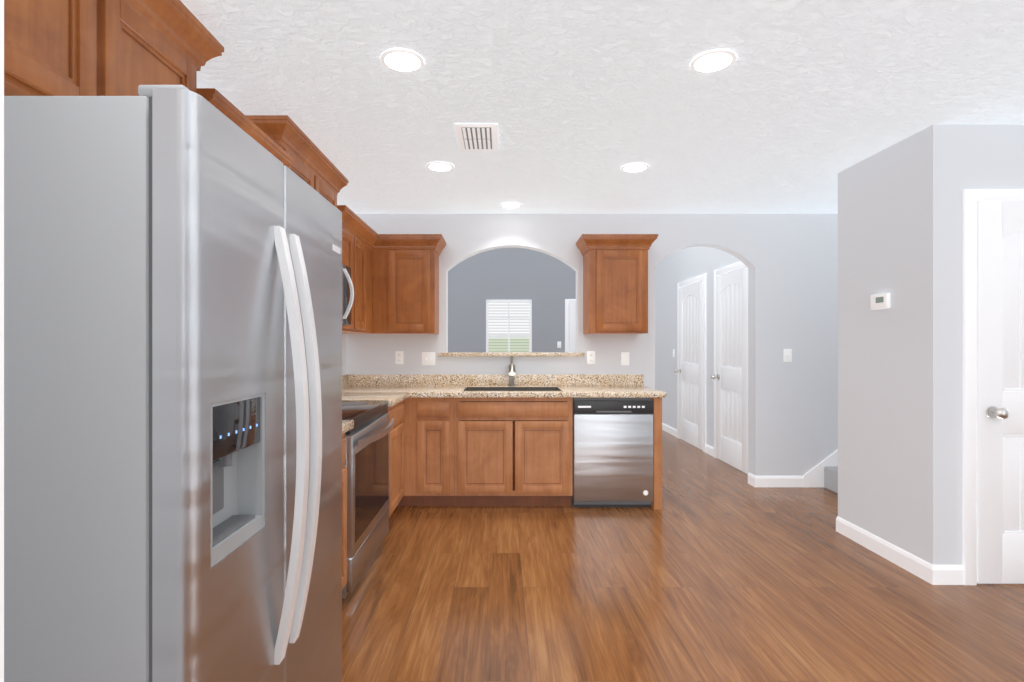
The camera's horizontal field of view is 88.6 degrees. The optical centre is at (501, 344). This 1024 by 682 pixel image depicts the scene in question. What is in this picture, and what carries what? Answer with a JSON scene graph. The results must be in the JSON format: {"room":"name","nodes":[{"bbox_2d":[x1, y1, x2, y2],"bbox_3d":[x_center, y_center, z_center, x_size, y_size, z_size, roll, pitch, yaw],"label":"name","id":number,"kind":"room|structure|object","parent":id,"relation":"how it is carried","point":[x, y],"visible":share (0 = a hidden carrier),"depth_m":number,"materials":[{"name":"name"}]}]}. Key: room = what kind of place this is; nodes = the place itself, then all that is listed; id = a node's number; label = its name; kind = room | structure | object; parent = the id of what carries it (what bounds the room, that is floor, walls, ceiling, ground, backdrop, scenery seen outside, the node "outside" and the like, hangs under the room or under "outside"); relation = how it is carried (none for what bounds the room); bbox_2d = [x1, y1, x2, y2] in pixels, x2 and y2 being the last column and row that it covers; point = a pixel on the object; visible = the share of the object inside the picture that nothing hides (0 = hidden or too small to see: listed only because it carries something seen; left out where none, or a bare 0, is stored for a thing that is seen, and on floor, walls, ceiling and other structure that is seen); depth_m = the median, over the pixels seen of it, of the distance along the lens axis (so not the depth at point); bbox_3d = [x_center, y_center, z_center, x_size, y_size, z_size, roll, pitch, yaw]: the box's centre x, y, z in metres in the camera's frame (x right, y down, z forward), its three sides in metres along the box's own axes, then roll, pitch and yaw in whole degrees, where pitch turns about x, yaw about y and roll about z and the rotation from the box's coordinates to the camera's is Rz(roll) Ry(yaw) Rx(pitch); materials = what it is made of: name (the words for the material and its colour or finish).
{"room":"kitchen","nodes":[
{"label":"kitchen","id":0,"kind":"room"},
{"bbox_2d":[0,0,3,681],"bbox_3d":[-0.942,0.050,0.460,0.897,2.440,0.120,0,0,0],"label":"wall","id":1,"kind":"structure","parent":0,"point":[1,340],"depth_m":0.52,"materials":[{"name":"white paint"}]},
{"bbox_2d":[342,334,345,374],"bbox_3d":[-1.450,-0.330,4.035,0.120,3.200,11.270,0,0,0],"label":"wall","id":2,"kind":"structure","parent":0,"point":[343,354],"depth_m":4.62,"materials":[{"name":"grey paint"}]},
{"bbox_2d":[4,0,223,95],"bbox_3d":[-1.203,-0.833,1.395,0.368,0.515,1.062,0,0,0],"label":"upper cabinet","id":3,"kind":"object","parent":2,"relation":"attached to","point":[90,47],"visible":0.54,"depth_m":1.41,"materials":[{"name":"brown wood"}]},
{"bbox_2d":[197,88,292,166],"bbox_3d":[-1.203,-0.502,2.210,0.368,0.815,0.694,0,0,0],"label":"upper cabinet","id":4,"kind":"object","parent":2,"relation":"attached to","point":[219,101],"visible":0.02,"depth_m":2.09,"materials":[{"name":"brown wood"}]},
{"bbox_2d":[245,115,348,207],"bbox_3d":[-1.203,-0.797,2.990,0.368,0.585,0.992,0,0,0],"label":"upper cabinet","id":5,"kind":"object","parent":2,"relation":"attached to","point":[315,168],"visible":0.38,"depth_m":2.80,"materials":[{"name":"brown wood"}]},
{"bbox_2d":[342,264,353,325],"bbox_3d":[-1.149,-0.311,2.990,0.475,0.381,0.852,0,0,0],"label":"microwave","id":6,"kind":"object","parent":5,"relation":"attached to","point":[347,293],"visible":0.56,"depth_m":3.25,"materials":[{"name":"grey plastic"}]},
{"bbox_2d":[339,209,360,332],"bbox_3d":[-1.226,-0.479,3.642,0.322,0.770,0.438,0,0,0],"label":"upper cabinet","id":7,"kind":"object","parent":2,"relation":"attached to","point":[351,232],"depth_m":3.76,"materials":[{"name":"brown wood"}]},
{"bbox_2d":[342,237,376,333],"bbox_3d":[-1.226,-0.479,4.380,0.322,0.770,0.613,0,0,0],"label":"upper cabinet","id":8,"kind":"object","parent":2,"relation":"attached to","point":[372,240],"depth_m":4.38,"materials":[{"name":"brown wood"}]},
{"bbox_2d":[361,229,368,332],"bbox_3d":[-1.226,-0.479,3.924,0.322,0.770,0.411,0,0,0],"label":"upper cabinet","id":9,"kind":"object","parent":2,"relation":"attached to","point":[364,236],"depth_m":4.07,"materials":[{"name":"brown wood"}]},
{"bbox_2d":[448,248,575,351],"bbox_3d":[0.570,-0.330,9.610,3.920,3.200,0.120,0,0,0],"label":"wall","id":10,"kind":"structure","parent":0,"point":[545,283],"depth_m":9.55,"materials":[{"name":"grey paint"}]},
{"bbox_2d":[486,300,531,351],"bbox_3d":[0.125,-0.155,9.519,0.890,1.330,0.058,0,0,0],"label":"window","id":11,"kind":"structure","parent":10,"relation":"in","point":[508,325],"depth_m":9.54,"materials":[{"name":"white"}]},
{"bbox_2d":[565,299,575,351],"bbox_3d":[1.607,0.220,9.539,0.925,2.100,0.021,0,0,0],"label":"door frame","id":12,"kind":"structure","parent":10,"relation":"attached to","point":[567,301],"depth_m":9.53,"materials":[{"name":"white wood"}]},
{"bbox_2d":[569,303,575,351],"bbox_3d":[1.607,0.249,9.495,0.775,2.018,0.106,0,0,0],"label":"door","id":13,"kind":"structure","parent":10,"relation":"in","point":[572,327],"depth_m":9.53,"materials":[{"name":"white wood"}]},
{"bbox_2d":[346,214,837,475],"bbox_3d":[1.505,-0.330,4.750,5.790,3.200,0.120,0,0,0],"label":"wall","id":14,"kind":"structure","parent":0,"point":[790,261],"depth_m":4.69,"materials":[{"name":"grey paint"}]},
{"bbox_2d":[395,351,402,363],"bbox_3d":[-0.916,0.115,4.685,0.072,0.116,0.008,0,0,0],"label":"electrical outlet","id":15,"kind":"object","parent":14,"relation":"attached to","point":[398,357],"visible":1,"depth_m":4.68,"materials":[{"name":"white plastic"}]},
{"bbox_2d":[377,237,440,333],"bbox_3d":[-0.823,-0.479,4.526,0.520,0.770,0.323,0,0,0],"label":"upper cabinet","id":16,"kind":"object","parent":14,"relation":"attached to","point":[395,279],"depth_m":4.38,"materials":[{"name":"brown wood"}]},
{"bbox_2d":[422,352,434,364],"bbox_3d":[-0.657,0.125,4.681,0.118,0.116,0.015,0,0,0],"label":"light switch","id":17,"kind":"object","parent":14,"relation":"attached to","point":[428,358],"visible":1,"depth_m":4.68,"materials":[{"name":"white plastic"}]},
{"bbox_2d":[438,352,584,356],"bbox_3d":[0.083,0.087,4.805,1.300,0.034,0.330,0,0,0],"label":"ledge","id":18,"kind":"object","parent":14,"relation":"on","point":[510,354],"visible":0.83,"depth_m":4.64,"materials":[{"name":"beige stone"}]},
{"bbox_2d":[587,351,594,363],"bbox_3d":[0.795,0.115,4.685,0.072,0.116,0.008,0,0,0],"label":"electrical outlet","id":19,"kind":"object","parent":14,"relation":"attached to","point":[590,357],"visible":1,"depth_m":4.68,"materials":[{"name":"white plastic"}]},
{"bbox_2d":[576,234,657,333],"bbox_3d":[0.973,-0.502,4.503,0.627,0.815,0.368,0,0,0],"label":"upper cabinet","id":20,"kind":"object","parent":14,"relation":"attached to","point":[615,283],"visible":1,"depth_m":4.38,"materials":[{"name":"brown wood"}]},
{"bbox_2d":[621,352,628,364],"bbox_3d":[1.100,0.125,4.681,0.072,0.116,0.015,0,0,0],"label":"light switch","id":21,"kind":"object","parent":14,"relation":"attached to","point":[624,358],"visible":1,"depth_m":4.68,"materials":[{"name":"white plastic"}]},
{"bbox_2d":[784,349,791,361],"bbox_3d":[2.550,0.095,4.681,0.072,0.116,0.015,0,0,0],"label":"light switch","id":22,"kind":"object","parent":14,"relation":"attached to","point":[787,355],"visible":1,"depth_m":4.68,"materials":[{"name":"white plastic"}]},
{"bbox_2d":[803,449,837,486],"bbox_3d":[3.542,0.574,4.681,1.715,1.392,0.015,0,0,0],"label":"trim","id":23,"kind":"structure","parent":14,"relation":"attached to","point":[813,477],"depth_m":4.67,"materials":[{"name":"white wood"}]},
{"bbox_2d":[180,0,1023,213],"bbox_3d":[1.505,-1.210,1.545,6.030,0.080,6.290,0,0,0],"label":"ceiling","id":24,"kind":"structure","parent":0,"point":[796,106],"depth_m":2.42,"materials":[{"name":"white paint"}]},
{"bbox_2d":[381,49,423,72],"bbox_3d":[-0.409,-1.165,2.160,0.176,0.007,0.176,0,0,0],"label":"recessed light","id":25,"kind":"object","parent":24,"relation":"in","point":[403,60],"visible":1,"depth_m":2.15,"materials":[{"name":"white"}]},
{"bbox_2d":[427,162,452,170],"bbox_3d":[-0.406,-1.165,3.440,0.176,0.007,0.176,0,0,0],"label":"recessed light","id":26,"kind":"object","parent":24,"relation":"in","point":[439,166],"visible":1,"depth_m":3.43,"materials":[{"name":"white"}]},
{"bbox_2d":[454,123,497,150],"bbox_3d":[-0.138,-1.163,2.960,0.230,0.013,0.380,0,0,0],"label":"ceiling vent","id":27,"kind":"object","parent":24,"relation":"in","point":[477,136],"visible":1,"depth_m":2.93,"materials":[{"name":"white metal"}]},
{"bbox_2d":[500,202,520,207],"bbox_3d":[0.075,-1.165,4.390,0.176,0.007,0.176,0,0,0],"label":"recessed light","id":28,"kind":"object","parent":24,"relation":"in","point":[511,205],"visible":1,"depth_m":4.39,"materials":[{"name":"white"}]},
{"bbox_2d":[621,163,648,171],"bbox_3d":[0.877,-1.165,3.460,0.176,0.007,0.176,0,0,0],"label":"recessed light","id":29,"kind":"object","parent":24,"relation":"in","point":[635,167],"visible":1,"depth_m":3.45,"materials":[{"name":"white"}]},
{"bbox_2d":[690,49,735,72],"bbox_3d":[0.870,-1.165,2.165,0.176,0.007,0.176,0,0,0],"label":"recessed light","id":30,"kind":"object","parent":24,"relation":"in","point":[711,61],"visible":1,"depth_m":2.16,"materials":[{"name":"white"}]},
{"bbox_2d":[342,430,1023,681],"bbox_3d":[1.505,1.300,4.035,6.030,0.060,11.270,0,0,0],"label":"floor","id":31,"kind":"structure","parent":0,"point":[715,570],"depth_m":2.61,"materials":[{"name":"wood"}]},
{"bbox_2d":[4,85,341,681],"bbox_3d":[-0.923,0.399,1.395,0.884,1.742,0.904,0,0,0],"label":"refrigerator","id":32,"kind":"object","parent":31,"relation":"on","point":[172,383],"visible":1,"depth_m":0.94,"materials":[{"name":"grey metal"}]},
{"bbox_2d":[342,433,346,589],"bbox_3d":[-1.066,0.839,2.207,0.642,0.862,0.697,0,0,0],"label":"base cabinet","id":33,"kind":"object","parent":31,"relation":"on","point":[344,526],"visible":0.1,"depth_m":2.48,"materials":[{"name":"brown wood"}]},
{"bbox_2d":[342,394,357,433],"bbox_3d":[-1.054,0.335,2.207,0.667,0.140,0.698,0,0,0],"label":"countertop","id":34,"kind":"structure","parent":33,"relation":"on","point":[347,425],"depth_m":2.53,"materials":[{"name":"beige stone"}]},
{"bbox_2d":[342,400,393,598],"bbox_3d":[-1.010,0.752,2.990,0.720,1.035,0.852,0,0,0],"label":"range","id":35,"kind":"object","parent":31,"relation":"on","point":[367,452],"visible":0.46,"depth_m":2.84,"materials":[{"name":"silver metal"}]},
{"bbox_2d":[387,398,406,516],"bbox_3d":[-1.066,0.839,3.744,0.642,0.862,0.636,0,0,0],"label":"base cabinet","id":36,"kind":"object","parent":31,"relation":"on","point":[398,435],"depth_m":3.81,"materials":[{"name":"brown wood"}]},
{"bbox_2d":[342,378,413,406],"bbox_3d":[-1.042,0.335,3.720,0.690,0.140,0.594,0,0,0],"label":"countertop","id":37,"kind":"structure","parent":36,"relation":"on","point":[393,389],"depth_m":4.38,"materials":[{"name":"beige stone"}]},
{"bbox_2d":[427,398,462,505],"bbox_3d":[-0.502,0.839,4.366,0.304,0.862,0.643,0,0,0],"label":"base cabinet","id":38,"kind":"object","parent":31,"relation":"on","point":[441,453],"depth_m":4.06,"materials":[{"name":"brown wood"}]},
{"bbox_2d":[342,374,665,397],"bbox_3d":[-0.062,0.335,4.353,2.649,0.140,0.669,0,0,0],"label":"countertop","id":39,"kind":"structure","parent":38,"relation":"on","point":[425,385],"depth_m":4.67,"materials":[{"name":"beige stone"}]},
{"bbox_2d":[508,356,515,385],"bbox_3d":[0.085,0.231,4.516,0.064,0.267,0.261,0,0,0],"label":"faucet","id":40,"kind":"object","parent":39,"relation":"on","point":[511,368],"visible":1,"depth_m":4.58,"materials":[{"name":"silver metal"}]},
{"bbox_2d":[461,387,563,420],"bbox_3d":[0.085,0.486,4.360,0.814,0.238,0.424,0,0,0],"label":"undermount sink","id":41,"kind":"object","parent":39,"relation":"in","point":[511,389],"visible":0.1,"depth_m":4.56,"materials":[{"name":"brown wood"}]},
{"bbox_2d":[571,398,652,506],"bbox_3d":[0.861,0.841,4.354,0.611,0.858,0.632,0,0,0],"label":"dishwasher","id":42,"kind":"object","parent":31,"relation":"on","point":[612,452],"visible":0.92,"depth_m":4.04,"materials":[{"name":"grey metal"}]},
{"bbox_2d":[651,398,661,509],"bbox_3d":[1.203,0.839,4.366,0.062,0.862,0.642,0,0,0],"label":"cabinet end panel","id":43,"kind":"object","parent":31,"relation":"on","point":[657,456],"visible":0.36,"depth_m":4.04,"materials":[{"name":"brown wood"}]},
{"bbox_2d":[824,466,837,492],"bbox_3d":[3.615,0.700,4.135,1.510,1.140,1.070,0,0,0],"label":"stairs","id":44,"kind":"structure","parent":31,"relation":"on","point":[830,477],"depth_m":4.57,"materials":[{"name":"grey carpet"}]},
{"bbox_2d":[655,247,746,472],"bbox_3d":[2.470,-0.330,7.180,0.120,3.200,4.740,0,0,0],"label":"wall","id":45,"kind":"structure","parent":0,"point":[673,269],"depth_m":7.33,"materials":[{"name":"grey paint"}]},
{"bbox_2d":[662,423,676,436],"bbox_3d":[2.403,1.220,8.355,0.014,0.100,2.390,0,0,0],"label":"baseboard","id":46,"kind":"structure","parent":45,"relation":"attached to","point":[673,432],"depth_m":7.51,"materials":[{"name":"white wood"}]},
{"bbox_2d":[674,281,702,449],"bbox_3d":[2.355,0.249,6.670,0.106,2.018,0.830,0,0,0],"label":"hall door","id":47,"kind":"structure","parent":45,"relation":"in","point":[690,370],"depth_m":6.63,"materials":[{"name":"white wood"}]},
{"bbox_2d":[677,261,745,457],"bbox_3d":[2.398,0.215,6.090,0.021,2.110,2.140,0,0,0],"label":"door frame","id":48,"kind":"structure","parent":45,"relation":"attached to","point":[726,269],"depth_m":6.18,"materials":[{"name":"white wood"}]},
{"bbox_2d":[711,267,747,473],"bbox_3d":[2.355,0.249,5.475,0.106,2.018,0.760,0,0,0],"label":"hall door","id":49,"kind":"structure","parent":45,"relation":"in","point":[731,376],"depth_m":5.46,"materials":[{"name":"white wood"}]},
{"bbox_2d":[748,269,748,472],"bbox_3d":[2.337,-0.330,4.820,0.145,3.200,0.020,0,0,0],"label":"wall","id":50,"kind":"structure","parent":0,"point":[748,370],"depth_m":4.82,"materials":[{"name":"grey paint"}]},
{"bbox_2d":[838,125,1023,583],"bbox_3d":[3.345,0.050,3.185,2.110,2.440,0.790,0,0,0],"label":"wall","id":51,"kind":"structure","parent":0,"point":[900,375],"depth_m":2.95,"materials":[{"name":"grey paint"}]},
{"bbox_2d":[748,473,963,584],"bbox_3d":[1.972,1.220,3.793,1.455,0.100,2.034,0,0,0],"label":"baseboard","id":52,"kind":"structure","parent":51,"relation":"attached to","point":[927,571],"depth_m":3.10,"materials":[{"name":"white wood"}]},
{"bbox_2d":[870,293,889,309],"bbox_3d":[2.276,-0.260,3.160,0.027,0.092,0.140,0,0,0],"label":"thermostat","id":53,"kind":"object","parent":51,"relation":"attached to","point":[879,301],"visible":0.98,"depth_m":3.14,"materials":[{"name":"white plastic"}]},
{"bbox_2d":[962,189,1023,584],"bbox_3d":[2.890,0.224,2.779,0.894,2.092,0.021,0,0,0],"label":"trim","id":54,"kind":"structure","parent":51,"relation":"attached to","point":[971,198],"depth_m":2.77,"materials":[{"name":"white wood"}]},
{"bbox_2d":[977,200,1023,582],"bbox_3d":[2.890,0.249,2.735,0.759,2.018,0.106,0,0,0],"label":"closet door","id":55,"kind":"structure","parent":51,"relation":"in","point":[1000,391],"depth_m":2.77,"materials":[{"name":"white wood"}]}
]}

